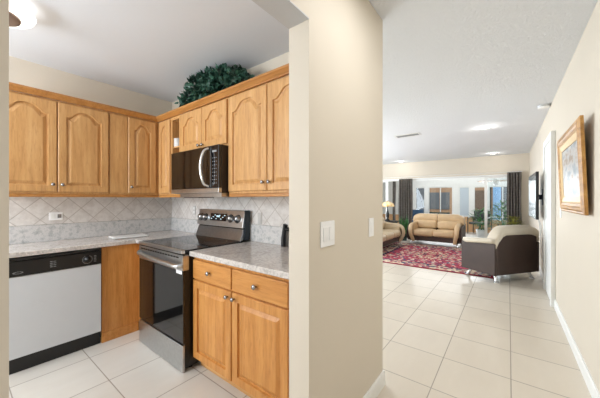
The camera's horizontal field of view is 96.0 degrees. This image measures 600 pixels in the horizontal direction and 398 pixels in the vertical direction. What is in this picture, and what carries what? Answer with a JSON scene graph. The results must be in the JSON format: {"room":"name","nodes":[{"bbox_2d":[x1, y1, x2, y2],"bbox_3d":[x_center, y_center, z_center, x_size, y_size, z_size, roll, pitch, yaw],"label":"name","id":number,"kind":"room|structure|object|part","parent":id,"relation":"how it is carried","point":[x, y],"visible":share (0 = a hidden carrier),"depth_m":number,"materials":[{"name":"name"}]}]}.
{"room":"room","nodes":[
{"label":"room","id":0,"kind":"room"},
{"bbox_2d":[9,56,171,226],"bbox_3d":[-2.703,0.030,2.177,0.100,2.540,3.340,0,0,38],"label":"wall","id":1,"kind":"structure","parent":0,"point":[22,72],"depth_m":2.73,"materials":[{"name":"beige paint"}]},
{"bbox_2d":[9,90,108,193],"bbox_3d":[-2.212,-0.451,2.429,0.350,0.812,0.767,0,0,38],"label":"upper cabinet","id":2,"kind":"object","parent":1,"relation":"attached to","point":[56,147],"visible":0.93,"depth_m":2.33,"materials":[{"name":"brown wood"}]},
{"bbox_3d":[-2.223,-0.452,2.193,0.020,0.780,0.372,0,0,38],"label":"door","id":3,"kind":"part","parent":2,"relation":"part of","materials":[{"name":"brown wood"}]},
{"bbox_3d":[-1.990,-0.452,2.494,0.020,0.780,0.372,0,0,38],"label":"door","id":4,"kind":"part","parent":2,"relation":"part of","materials":[{"name":"brown wood"}]},
{"bbox_2d":[9,193,179,196],"bbox_3d":[-1.788,-0.031,2.421,0.490,0.028,1.275,0,0,38],"label":"rail","id":5,"kind":"object","parent":2,"relation":"attached to","point":[10,194],"visible":0.84,"depth_m":2.48,"materials":[{"name":"brown wood"}]},
{"bbox_2d":[9,197,171,225],"bbox_3d":[-2.171,0.096,2.777,0.008,0.282,1.740,0,0,38],"label":"tiled wall","id":6,"kind":"structure","parent":1,"relation":"attached to","point":[23,211],"depth_m":2.75,"materials":[{"name":"white tile"}]},
{"bbox_2d":[49,212,62,219],"bbox_3d":[-2.321,0.163,2.568,0.009,0.075,0.100,0,0,38],"label":"wall outlet","id":7,"kind":"object","parent":6,"relation":"attached to","point":[52,215],"visible":1,"depth_m":2.57,"materials":[{"name":"white plastic"}]},
{"bbox_2d":[109,112,158,194],"bbox_3d":[-1.831,-0.451,2.922,0.350,0.812,0.476,0,0,38],"label":"upper cabinet","id":8,"kind":"object","parent":1,"relation":"attached to","point":[133,142],"visible":0.97,"depth_m":2.81,"materials":[{"name":"brown wood"}]},
{"bbox_3d":[-1.823,-0.452,2.717,0.012,0.780,0.154,0,0,38],"label":"filler panel","id":9,"kind":"part","parent":8,"relation":"part of","materials":[{"name":"brown wood"}]},
{"bbox_3d":[-1.685,-0.452,2.889,0.020,0.780,0.274,0,0,38],"label":"door","id":10,"kind":"part","parent":8,"relation":"part of","materials":[{"name":"brown wood"}]},
{"bbox_2d":[0,0,382,397],"bbox_3d":[-0.522,0.025,0.560,0.115,2.550,3.448,0,0,38],"label":"wall","id":11,"kind":"structure","parent":0,"point":[336,54],"depth_m":1.32,"materials":[{"name":"beige paint"}]},
{"bbox_2d":[252,0,308,28],"bbox_3d":[-0.282,-0.797,0.870,0.117,0.005,0.905,0,0,38],"label":"trim","id":12,"kind":"structure","parent":11,"relation":"attached to","point":[287,13],"depth_m":1.15,"materials":[{"name":"paint"}]},
{"bbox_2d":[320,220,334,247],"bbox_3d":[0.135,0.168,1.308,0.009,0.122,0.125,0,0,38],"label":"light switch","id":13,"kind":"object","parent":11,"relation":"attached to","point":[327,228],"visible":1,"depth_m":1.30,"materials":[{"name":"white plastic"}]},
{"bbox_2d":[369,218,373,236],"bbox_3d":[0.456,0.180,1.724,0.009,0.118,0.070,0,0,38],"label":"light switch","id":14,"kind":"object","parent":11,"relation":"attached to","point":[371,220],"visible":1,"depth_m":1.71,"materials":[{"name":"white plastic"}]},
{"bbox_2d":[363,370,384,397],"bbox_3d":[-2.406,1.250,2.025,4.916,0.100,3.462,0,0,38],"label":"baseboard","id":15,"kind":"structure","parent":11,"relation":"attached to","point":[377,386],"depth_m":1.78,"materials":[{"name":"white paint"}]},
{"bbox_2d":[172,52,288,241],"bbox_3d":[-1.440,0.030,3.380,4.787,2.540,0.108,0,0,38],"label":"wall","id":16,"kind":"structure","parent":0,"point":[283,59],"depth_m":2.42,"materials":[{"name":"beige paint"}]},
{"bbox_2d":[159,118,171,194],"bbox_3d":[-1.386,-0.451,3.056,0.286,0.812,0.321,0,0,38],"label":"upper cabinet","id":17,"kind":"object","parent":16,"relation":"attached to","point":[165,127],"visible":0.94,"depth_m":2.90,"materials":[{"name":"brown wood"}]},
{"bbox_2d":[172,115,179,194],"bbox_3d":[-1.198,-0.451,2.923,0.170,0.812,0.301,0,0,38],"label":"upper cabinet","id":18,"kind":"object","parent":16,"relation":"attached to","point":[175,120],"visible":0.17,"depth_m":2.85,"materials":[{"name":"brown wood"}]},
{"bbox_2d":[174,138,178,146],"bbox_3d":[-1.290,-0.593,2.843,0.072,0.085,0.087,0,0,-18],"label":"mug","id":19,"kind":"object","parent":18,"relation":"on","point":[176,140],"visible":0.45,"depth_m":2.82,"materials":[{"name":"white ceramic"}]},
{"bbox_2d":[180,97,228,151],"bbox_3d":[-0.833,-0.654,2.610,0.786,0.405,0.350,0,0,38],"label":"upper cabinet","id":20,"kind":"object","parent":16,"relation":"attached to","point":[207,125],"visible":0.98,"depth_m":2.45,"materials":[{"name":"brown wood"}]},
{"bbox_3d":[-1.050,-0.655,2.607,0.370,0.374,0.020,0,0,38],"label":"door","id":21,"kind":"part","parent":20,"relation":"part of","materials":[{"name":"brown wood"}]},
{"bbox_2d":[171,144,228,197],"bbox_3d":[-0.870,-0.231,2.563,0.775,0.438,0.471,0,0,38],"label":"microwave","id":22,"kind":"object","parent":20,"relation":"attached to","point":[202,172],"visible":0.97,"depth_m":2.34,"materials":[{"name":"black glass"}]},
{"bbox_3d":[-1.005,-0.270,2.482,0.660,0.356,0.029,0,0,38],"label":"door","id":23,"kind":"part","parent":22,"relation":"part of","materials":[{"name":"black glass"}]},
{"bbox_3d":[-0.959,-0.072,2.447,0.775,0.040,0.031,0,0,38],"label":"trim","id":24,"kind":"part","parent":22,"relation":"part of","materials":[{"name":"metal"}]},
{"bbox_3d":[-0.802,-0.265,2.261,0.086,0.343,0.032,0,0,-26],"label":"door handle","id":25,"kind":"part","parent":22,"relation":"part of","materials":[{"name":"silver metal"}]},
{"bbox_3d":[-0.698,-0.270,2.245,0.113,0.356,0.029,0,0,38],"label":"control panel","id":26,"kind":"part","parent":22,"relation":"part of","materials":[{"name":"black glass"}]},
{"bbox_3d":[-0.755,-0.655,2.378,0.360,0.374,0.020,0,0,38],"label":"door","id":27,"kind":"part","parent":20,"relation":"part of","materials":[{"name":"brown wood"}]},
{"bbox_2d":[174,63,257,108],"bbox_3d":[-0.776,-1.059,2.567,1.062,0.401,0.364,0,0,35],"label":"ivy plant","id":28,"kind":"object","parent":20,"relation":"on","point":[211,81],"visible":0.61,"depth_m":2.44,"materials":[{"name":"green plant"}]},
{"bbox_2d":[172,197,288,226],"bbox_3d":[-0.610,0.096,2.665,2.599,0.282,0.008,0,0,38],"label":"tiled wall","id":29,"kind":"structure","parent":16,"relation":"attached to","point":[274,210],"depth_m":2.58,"materials":[{"name":"white tile"}]},
{"bbox_2d":[258,213,261,224],"bbox_3d":[-0.368,0.180,2.467,0.050,0.105,0.009,0,0,38],"label":"wall outlet","id":30,"kind":"object","parent":29,"relation":"attached to","point":[259,214],"visible":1,"depth_m":2.46,"materials":[{"name":"white plastic"}]},
{"bbox_2d":[228,75,288,193],"bbox_3d":[-0.141,-0.451,2.075,0.960,0.812,0.350,0,0,38],"label":"upper cabinet","id":31,"kind":"object","parent":16,"relation":"attached to","point":[258,117],"visible":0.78,"depth_m":2.02,"materials":[{"name":"brown wood"}]},
{"bbox_2d":[9,63,288,122],"bbox_3d":[-1.072,-0.882,1.827,2.290,0.050,1.280,0,0,38],"label":"crown molding","id":32,"kind":"structure","parent":31,"relation":"attached to","point":[282,71],"depth_m":2.33,"materials":[{"name":"brown wood"}]},
{"bbox_3d":[-0.416,-0.452,2.116,0.443,0.780,0.020,0,0,38],"label":"door","id":33,"kind":"part","parent":31,"relation":"part of","materials":[{"name":"brown wood"}]},
{"bbox_2d":[229,193,288,196],"bbox_3d":[-0.177,-0.031,1.962,1.040,0.028,0.032,0,0,38],"label":"rail","id":34,"kind":"object","parent":31,"relation":"attached to","point":[240,194],"visible":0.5,"depth_m":2.04,"materials":[{"name":"brown wood"}]},
{"bbox_3d":[-0.053,-0.452,1.836,0.459,0.780,0.020,0,0,38],"label":"door","id":35,"kind":"part","parent":31,"relation":"part of","materials":[{"name":"brown wood"}]},
{"bbox_2d":[9,232,591,397],"bbox_3d":[1.653,1.330,5.737,6.800,0.060,14.300,0,0,38],"label":"floor","id":36,"kind":"structure","parent":0,"point":[446,334],"depth_m":2.23,"materials":[{"name":"tile"}]},
{"bbox_2d":[9,247,101,374],"bbox_3d":[-2.158,0.867,2.330,0.555,0.866,0.604,0,0,38],"label":"dishwasher","id":37,"kind":"object","parent":36,"relation":"on","point":[55,298],"visible":0.81,"depth_m":2.16,"materials":[{"name":"white plastic"}]},
{"bbox_3d":[-1.967,0.519,2.183,0.028,0.114,0.600,0,0,38],"label":"control panel","id":38,"kind":"part","parent":37,"relation":"part of","materials":[{"name":"black plastic"}]},
{"bbox_3d":[-1.964,0.448,2.180,0.036,0.019,0.600,0,0,38],"label":"handle","id":39,"kind":"part","parent":37,"relation":"part of","materials":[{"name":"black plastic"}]},
{"bbox_2d":[100,243,141,342],"bbox_3d":[-1.625,0.866,2.880,0.742,0.868,0.906,0,0,38],"label":"base cabinet","id":40,"kind":"object","parent":36,"relation":"on","point":[120,317],"visible":0.27,"depth_m":2.55,"materials":[{"name":"brown wood"}]},
{"bbox_2d":[9,230,195,257],"bbox_3d":[-1.821,0.413,2.626,0.745,0.038,1.549,0,0,38],"label":"countertop","id":41,"kind":"structure","parent":40,"relation":"on","point":[47,247],"depth_m":2.39,"materials":[{"name":"stone"}]},
{"bbox_2d":[9,218,170,244],"bbox_3d":[-2.107,0.316,2.847,0.020,0.156,1.548,0,0,38],"label":"granite upstand","id":42,"kind":"object","parent":41,"relation":"on","point":[48,232],"visible":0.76,"depth_m":2.72,"materials":[{"name":"grey stone"}]},
{"bbox_2d":[108,233,147,238],"bbox_3d":[-1.769,0.385,2.789,0.200,0.018,0.311,0,0,43],"label":"tray","id":43,"kind":"object","parent":41,"relation":"on","point":[139,234],"visible":1,"depth_m":2.76,"materials":[{"name":"white ceramic"}]},
{"bbox_3d":[-1.627,1.255,2.877,0.742,0.090,0.898,0,0,38],"label":"board","id":44,"kind":"part","parent":40,"relation":"part of","materials":[{"name":"brown wood"}]},
{"bbox_2d":[137,209,249,372],"bbox_3d":[-0.984,0.703,2.473,0.764,1.194,0.723,0,0,38],"label":"range","id":45,"kind":"object","parent":36,"relation":"on","point":[166,278],"visible":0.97,"depth_m":2.23,"materials":[{"name":"silver metal"}]},
{"bbox_3d":[-1.179,0.490,2.211,0.751,0.063,0.069,0,0,38],"label":"door handle","id":46,"kind":"part","parent":45,"relation":"part of","materials":[{"name":"metal"}]},
{"bbox_3d":[-1.165,0.811,2.243,0.758,0.542,0.015,0,0,38],"label":"oven door","id":47,"kind":"part","parent":45,"relation":"part of","materials":[{"name":"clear glass"}]},
{"bbox_3d":[-1.165,1.194,2.243,0.758,0.200,0.020,0,0,38],"label":"drawer","id":48,"kind":"part","parent":45,"relation":"part of","materials":[{"name":"metal"}]},
{"bbox_3d":[-1.155,0.481,2.255,0.758,0.114,0.052,0,0,38],"label":"vent panel","id":49,"kind":"part","parent":45,"relation":"part of","materials":[{"name":"metal"}]},
{"bbox_2d":[144,235,241,252],"bbox_3d":[-0.990,0.393,2.468,0.758,0.018,0.545,0,0,38],"label":"cooktop","id":50,"kind":"object","parent":45,"relation":"in","point":[188,243],"depth_m":2.38,"materials":[{"name":"black glass"}]},
{"bbox_3d":[-0.797,0.189,2.729,0.746,0.162,0.086,0,0,38],"label":"control panel","id":51,"kind":"part","parent":45,"relation":"part of","materials":[{"name":"metal"}]},
{"bbox_3d":[-0.674,0.188,2.584,0.068,0.068,0.048,0,0,38],"label":"knob","id":52,"kind":"part","parent":45,"relation":"part of","materials":[{"name":"metal"}]},
{"bbox_3d":[-0.591,0.188,2.520,0.068,0.068,0.048,0,0,38],"label":"knob","id":53,"kind":"part","parent":45,"relation":"part of","materials":[{"name":"metal"}]},
{"bbox_2d":[193,257,288,397],"bbox_3d":[-0.214,0.866,1.956,1.091,0.868,0.643,0,0,38],"label":"base cabinet","id":54,"kind":"object","parent":36,"relation":"on","point":[241,316],"visible":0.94,"depth_m":1.71,"materials":[{"name":"brown wood"}]},
{"bbox_3d":[-0.629,0.529,1.921,0.454,0.142,0.020,0,0,38],"label":"drawer","id":55,"kind":"part","parent":54,"relation":"part of","materials":[{"name":"brown wood"}]},
{"bbox_3d":[-0.629,0.907,1.921,0.454,0.590,0.020,0,0,38],"label":"door","id":56,"kind":"part","parent":54,"relation":"part of","materials":[{"name":"brown wood"}]},
{"bbox_2d":[189,241,288,279],"bbox_3d":[-0.210,0.413,1.957,1.098,0.038,0.637,0,0,38],"label":"countertop","id":57,"kind":"structure","parent":54,"relation":"on","point":[265,258],"depth_m":1.87,"materials":[{"name":"stone"}]},
{"bbox_2d":[171,218,288,245],"bbox_3d":[-0.610,0.316,2.656,2.582,0.156,0.021,0,0,38],"label":"granite upstand","id":58,"kind":"object","parent":57,"relation":"on","point":[258,233],"visible":0.42,"depth_m":2.47,"materials":[{"name":"grey stone"}]},
{"bbox_2d":[281,224,288,246],"bbox_3d":[-0.120,0.298,2.222,0.084,0.190,0.042,0,0,38],"label":"gadget","id":59,"kind":"object","parent":57,"relation":"on","point":[285,228],"visible":0.96,"depth_m":2.21,"materials":[{"name":"black plastic"}]},
{"bbox_3d":[-0.251,0.529,1.629,0.480,0.142,0.020,0,0,38],"label":"drawer","id":60,"kind":"part","parent":54,"relation":"part of","materials":[{"name":"brown wood"}]},
{"bbox_3d":[-0.251,0.907,1.629,0.480,0.590,0.020,0,0,38],"label":"door","id":61,"kind":"part","parent":54,"relation":"part of","materials":[{"name":"brown wood"}]},
{"bbox_2d":[399,215,408,240],"bbox_3d":[3.282,0.884,8.492,0.313,0.832,0.296,0,0,-27],"label":"snake plant","id":62,"kind":"object","parent":36,"relation":"on","point":[404,223],"visible":0.51,"depth_m":8.43,"materials":[{"name":"green plant"}]},
{"bbox_2d":[412,210,422,221],"bbox_3d":[4.755,0.870,10.934,0.636,0.860,0.560,0,0,13],"label":"patio chair","id":63,"kind":"object","parent":36,"relation":"on","point":[415,212],"visible":0.11,"depth_m":11.14,"materials":[{"name":"blue fabric"}]},
{"bbox_2d":[407,213,465,247],"bbox_3d":[3.904,0.870,7.766,1.380,0.858,0.959,0,0,38],"label":"loveseat","id":64,"kind":"object","parent":36,"relation":"on","point":[445,228],"visible":1,"depth_m":7.67,"materials":[{"name":"brown leather"}]},
{"bbox_2d":[413,228,435,236],"bbox_3d":[3.630,0.963,7.836,0.574,0.228,0.620,0,0,38],"label":"seat cushion","id":65,"kind":"object","parent":64,"relation":"on","point":[417,232],"depth_m":7.63,"materials":[{"name":"beige leather"}]},
{"bbox_2d":[415,220,436,228],"bbox_3d":[3.809,0.756,8.159,0.648,0.275,0.270,0,0,38],"label":"cushion","id":66,"kind":"object","parent":64,"relation":"on","point":[431,224],"depth_m":8.03,"materials":[{"name":"beige leather"}]},
{"bbox_3d":[3.924,1.117,7.792,1.279,0.135,0.749,0,0,38],"label":"rail","id":67,"kind":"part","parent":64,"relation":"part of","materials":[{"name":"brown leather"}]},
{"bbox_2d":[433,229,453,237],"bbox_3d":[4.041,0.963,7.518,0.574,0.228,0.620,0,0,38],"label":"seat cushion","id":68,"kind":"object","parent":64,"relation":"on","point":[439,233],"depth_m":7.33,"materials":[{"name":"beige leather"}]},
{"bbox_2d":[437,221,462,229],"bbox_3d":[4.309,0.756,7.773,0.648,0.275,0.270,0,0,38],"label":"cushion","id":69,"kind":"object","parent":64,"relation":"on","point":[449,225],"depth_m":7.69,"materials":[{"name":"beige leather"}]},
{"bbox_2d":[383,242,493,278],"bbox_3d":[3.023,1.294,6.233,2.470,0.010,2.720,0,0,38],"label":"area rug","id":70,"kind":"object","parent":36,"relation":"on","point":[447,259],"visible":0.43,"depth_m":5.95,"materials":[{"name":"fabric"}]},
{"bbox_2d":[383,218,404,246],"bbox_3d":[2.015,0.869,7.075,0.899,0.838,2.050,0,0,38],"label":"sofa","id":71,"kind":"object","parent":70,"relation":"on","point":[392,232],"visible":0.2,"depth_m":7.43,"materials":[{"name":"brown leather"}]},
{"bbox_2d":[383,231,393,240],"bbox_3d":[2.104,0.952,7.006,0.560,0.228,0.624,0,0,38],"label":"seat cushion","id":72,"kind":"object","parent":71,"relation":"on","point":[389,235],"depth_m":6.86,"materials":[{"name":"beige leather"}]},
{"bbox_3d":[1.989,1.105,7.095,0.689,0.135,1.949,0,0,38],"label":"rail","id":73,"kind":"part","parent":71,"relation":"part of","materials":[{"name":"brown leather"}]},
{"bbox_2d":[383,229,400,237],"bbox_3d":[2.452,0.952,7.457,0.560,0.228,0.624,0,0,38],"label":"seat cushion","id":74,"kind":"object","parent":71,"relation":"on","point":[397,232],"depth_m":7.32,"materials":[{"name":"beige leather"}]},
{"bbox_3d":[2.583,0.882,7.773,0.600,0.290,0.110,0,0,38],"label":"arm","id":75,"kind":"part","parent":71,"relation":"part of","materials":[{"name":"beige leather"}]},
{"bbox_2d":[462,225,538,282],"bbox_3d":[3.322,0.853,4.516,1.060,0.868,0.637,0,0,-16],"label":"armchair","id":76,"kind":"object","parent":70,"relation":"on","point":[507,249],"visible":1,"depth_m":4.24,"materials":[{"name":"brown leather"}]},
{"bbox_3d":[3.033,1.221,4.183,0.070,0.132,0.117,0,0,22],"label":"leg","id":77,"kind":"part","parent":76,"relation":"part of","materials":[{"name":"silver metal"}]},
{"bbox_2d":[429,212,449,213],"bbox_3d":[5.687,0.920,11.087,0.760,0.760,0.460,0,0,38],"label":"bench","id":78,"kind":"object","parent":36,"relation":"on","point":[429,212],"visible":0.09,"depth_m":11.20,"materials":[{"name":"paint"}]},
{"bbox_2d":[467,210,491,233],"bbox_3d":[6.696,0.870,10.066,0.560,0.860,0.636,0,0,-37],"label":"patio chair","id":79,"kind":"object","parent":36,"relation":"on","point":[482,216],"visible":0.59,"depth_m":10.15,"materials":[{"name":"black metal"}]},
{"bbox_3d":[6.891,0.640,10.215,0.070,0.400,0.540,0,0,-37],"label":"backrest","id":80,"kind":"part","parent":79,"relation":"part of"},
{"bbox_2d":[467,208,497,237],"bbox_3d":[5.743,0.773,8.496,0.917,1.054,0.869,0,0,38],"label":"potted shrub","id":81,"kind":"object","parent":36,"relation":"on","point":[480,231],"visible":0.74,"depth_m":8.47,"materials":[{"name":"green plant"}]},
{"bbox_2d":[476,229,483,237],"bbox_3d":[5.730,1.130,8.526,0.300,0.340,0.300,0,0,38],"label":"pot","id":82,"kind":"object","parent":81,"relation":"on","point":[480,232],"depth_m":8.44,"materials":[{"name":"white ceramic"}]},
{"bbox_2d":[487,200,506,225],"bbox_3d":[6.427,0.639,8.611,0.952,1.322,0.881,0,0,38],"label":"potted palm","id":83,"kind":"object","parent":36,"relation":"on","point":[502,222],"visible":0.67,"depth_m":8.61,"materials":[{"name":"green plant"}]},
{"bbox_2d":[504,215,523,224],"bbox_3d":[5.671,0.857,7.134,0.575,0.886,0.548,0,0,7],"label":"potted croton","id":84,"kind":"object","parent":36,"relation":"on","point":[512,222],"visible":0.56,"depth_m":7.08,"materials":[{"name":"green plant"}]},
{"bbox_3d":[2.778,0.990,8.533,0.600,0.620,0.340,0,0,38],"label":"console table","id":85,"kind":"object","parent":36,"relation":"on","visible":0},
{"bbox_2d":[383,200,393,220],"bbox_3d":[2.770,0.359,8.539,0.410,0.640,0.410,0,0,38],"label":"table lamp","id":86,"kind":"object","parent":85,"relation":"on","point":[387,204],"visible":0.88,"depth_m":8.43,"materials":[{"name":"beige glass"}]},
{"bbox_3d":[2.770,0.159,8.539,0.410,0.160,0.410,0,0,38],"label":"lamp shade","id":87,"kind":"part","parent":86,"relation":"part of","materials":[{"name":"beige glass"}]},
{"bbox_2d":[9,0,597,164],"bbox_3d":[0.476,-1.270,4.750,6.144,0.060,11.300,0,0,38],"label":"ceiling","id":88,"kind":"structure","parent":0,"point":[452,69],"depth_m":2.29,"materials":[{"name":"white paint"}]},
{"bbox_2d":[9,0,36,28],"bbox_3d":[-1.877,-1.022,1.659,0.370,0.436,0.370,0,0,38],"label":"ceiling light","id":89,"kind":"object","parent":88,"relation":"attached to","point":[20,16],"visible":0.66,"depth_m":1.69,"materials":[{"name":"white paint"}]},
{"bbox_2d":[394,132,420,137],"bbox_3d":[2.109,-1.246,5.296,0.460,0.012,0.200,0,0,38],"label":"ceiling vent","id":90,"kind":"object","parent":88,"relation":"in","point":[418,133],"visible":1,"depth_m":5.28,"materials":[{"name":"white metal"}]},
{"bbox_2d":[537,104,550,108],"bbox_3d":[3.260,-1.232,3.610,0.138,0.040,0.138,0,0,38],"label":"smoke detector","id":91,"kind":"object","parent":88,"relation":"attached to","point":[543,106],"visible":1,"depth_m":3.58,"materials":[{"name":"white plastic"}]},
{"bbox_2d":[383,178,506,232],"bbox_3d":[5.940,0.150,11.283,6.800,2.300,0.120,0,0,38],"label":"wall","id":92,"kind":"structure","parent":0,"point":[468,182],"depth_m":10.98,"materials":[{"name":"white paint"}]},
{"bbox_2d":[415,187,424,212],"bbox_3d":[5.258,0.125,11.798,0.390,1.250,0.060,0,0,38],"label":"window","id":93,"kind":"structure","parent":92,"relation":"in","point":[422,187],"depth_m":11.89,"materials":[{"name":"white paint"}]},
{"bbox_2d":[428,187,452,213],"bbox_3d":[5.886,0.175,11.312,0.920,1.350,0.060,0,0,38],"label":"window","id":94,"kind":"structure","parent":92,"relation":"in","point":[428,187],"depth_m":11.29,"materials":[{"name":"white paint"}]},
{"bbox_2d":[459,187,469,215],"bbox_3d":[6.567,0.110,10.786,0.360,1.180,0.060,0,0,38],"label":"window","id":95,"kind":"structure","parent":92,"relation":"in","point":[464,192],"depth_m":10.77,"materials":[{"name":"white glass"}]},
{"bbox_2d":[489,186,506,220],"bbox_3d":[7.536,0.160,10.037,0.850,1.280,0.060,0,0,38],"label":"window","id":96,"kind":"structure","parent":92,"relation":"in","point":[489,186],"depth_m":10.14,"materials":[{"name":"white paint"}]},
{"bbox_2d":[383,153,528,224],"bbox_3d":[3.861,0.025,9.212,6.044,2.550,0.100,0,0,38],"label":"wall","id":97,"kind":"structure","parent":0,"point":[488,165],"depth_m":8.14,"materials":[{"name":"beige paint"}]},
{"bbox_2d":[393,181,395,219],"bbox_3d":[3.382,0.320,9.718,0.117,1.940,0.096,0,0,38],"label":"curtain","id":98,"kind":"object","parent":97,"relation":"hanging from","point":[394,182],"visible":0.6,"depth_m":9.70,"materials":[{"name":"grey fabric"}]},
{"bbox_2d":[383,176,506,237],"bbox_3d":[4.350,0.318,8.835,4.458,1.964,0.060,0,0,38],"label":"door","id":99,"kind":"structure","parent":97,"relation":"in","point":[484,177],"depth_m":7.96,"materials":[{"name":"white paint"}]},
{"bbox_2d":[383,174,506,180],"bbox_3d":[4.342,-0.682,8.831,4.470,0.035,0.115,0,0,38],"label":"trim","id":100,"kind":"structure","parent":97,"relation":"attached to","point":[499,174],"depth_m":8.38,"materials":[{"name":"white paint"}]},
{"bbox_2d":[392,171,522,177],"bbox_3d":[4.550,-0.750,8.503,3.800,0.015,0.016,0,0,38],"label":"curtain rod","id":101,"kind":"object","parent":97,"relation":"attached to","point":[515,171],"visible":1,"depth_m":8.24,"materials":[{"name":"white paint"}]},
{"bbox_2d":[398,179,412,233],"bbox_3d":[3.601,0.302,9.233,0.476,1.975,0.096,0,0,38],"label":"curtain","id":102,"kind":"object","parent":101,"relation":"hanging from","point":[405,200],"visible":0.67,"depth_m":9.21,"materials":[{"name":"grey fabric"}]},
{"bbox_2d":[507,172,521,224],"bbox_3d":[5.907,0.275,7.450,0.326,2.030,0.096,0,0,38],"label":"curtain","id":103,"kind":"object","parent":101,"relation":"hanging from","point":[514,179],"visible":0.68,"depth_m":7.44,"materials":[{"name":"grey fabric"}]},
{"bbox_2d":[529,0,599,392],"bbox_3d":[2.837,0.025,2.863,0.100,2.550,11.200,0,0,38],"label":"wall","id":104,"kind":"structure","parent":0,"point":[578,93],"depth_m":2.02,"materials":[{"name":"beige paint"}]},
{"bbox_2d":[529,171,542,259],"bbox_3d":[3.835,0.275,4.366,0.157,1.350,1.200,0,0,38],"label":"television","id":105,"kind":"object","parent":104,"relation":"attached to","point":[534,197],"visible":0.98,"depth_m":4.18,"materials":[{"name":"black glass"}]},
{"bbox_3d":[3.850,-0.030,4.342,0.105,0.260,0.180,0,0,38],"label":"mount arm","id":106,"kind":"part","parent":105,"relation":"part of"},
{"bbox_2d":[543,131,555,306],"bbox_3d":[3.309,0.240,3.584,0.055,2.120,0.880,0,0,38],"label":"door","id":107,"kind":"structure","parent":104,"relation":"in","point":[549,145],"depth_m":3.46,"materials":[{"name":"white paint"}]},
{"bbox_2d":[539,265,599,397],"bbox_3d":[2.792,1.250,2.898,0.014,0.100,11.200,0,0,38],"label":"baseboard","id":108,"kind":"structure","parent":104,"relation":"attached to","point":[594,393],"depth_m":2.13,"materials":[{"name":"white paint"}]},
{"bbox_2d":[557,115,588,215],"bbox_3d":[2.223,-0.228,2.212,0.074,0.675,1.020,0,0,38],"label":"picture frame","id":109,"kind":"object","parent":104,"relation":"attached to","point":[573,193],"visible":1,"depth_m":2.07,"materials":[{"name":"brown wood"}]},
{"bbox_3d":[5.108,-1.030,10.207,6.800,0.060,3.000,0,0,38],"label":"ceiling","id":110,"kind":"structure","parent":0,"visible":0},
{"bbox_2d":[479,178,506,184],"bbox_3d":[6.486,-0.725,8.908,1.118,0.549,1.129,0,0,38],"label":"ceiling fan","id":111,"kind":"object","parent":110,"relation":"hanging from","point":[495,181],"visible":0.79,"depth_m":8.86,"materials":[{"name":"white paint"}]},
{"label":"outside","id":112,"kind":"structure","parent":0,"visible":0},
{"bbox_3d":[11.474,1.365,18.116,24.000,0.070,17.300,0,0,38],"label":"ground","id":113,"kind":"structure","parent":112,"visible":0},
{"bbox_2d":[417,187,506,219],"bbox_3d":[7.806,-0.460,14.188,13.000,3.580,0.800,0,0,38],"label":"building","id":114,"kind":"structure","parent":113,"relation":"on","point":[495,192],"depth_m":14.13,"materials":[{"name":"brown"}]},
{"bbox_2d":[417,188,423,212],"bbox_3d":[6.659,0.250,15.034,0.550,2.100,0.064,0,0,38],"label":"window","id":115,"kind":"structure","parent":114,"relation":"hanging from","point":[420,191],"depth_m":14.99,"materials":[{"name":"white glass"}]},
{"bbox_2d":[430,192,438,208],"bbox_3d":[7.240,0.100,14.584,0.520,0.900,0.064,0,0,38],"label":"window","id":116,"kind":"structure","parent":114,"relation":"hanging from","point":[434,196],"depth_m":14.56,"materials":[{"name":"grey glass"}]},
{"bbox_2d":[441,192,449,209],"bbox_3d":[7.652,0.100,14.266,0.440,0.900,0.064,0,0,38],"label":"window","id":117,"kind":"structure","parent":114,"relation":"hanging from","point":[445,196],"depth_m":14.23,"materials":[{"name":"grey glass"}]},
{"bbox_2d":[475,190,483,210],"bbox_3d":[8.838,0.290,13.349,0.500,1.420,0.064,0,0,38],"label":"shutter","id":118,"kind":"object","parent":114,"relation":"hanging from","point":[479,194],"depth_m":13.32,"materials":[{"name":"brown wood"}]},
{"bbox_3d":[9.421,0.100,12.909,0.320,1.800,0.049,0,0,38],"label":"garage panel","id":119,"kind":"part","parent":114,"relation":"part of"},
{"bbox_2d":[503,187,506,219],"bbox_3d":[9.638,0.250,12.731,0.200,2.100,0.064,0,0,38],"label":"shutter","id":120,"kind":"object","parent":114,"relation":"hanging from","point":[504,188],"depth_m":12.69,"materials":[{"name":"white"}]}
]}

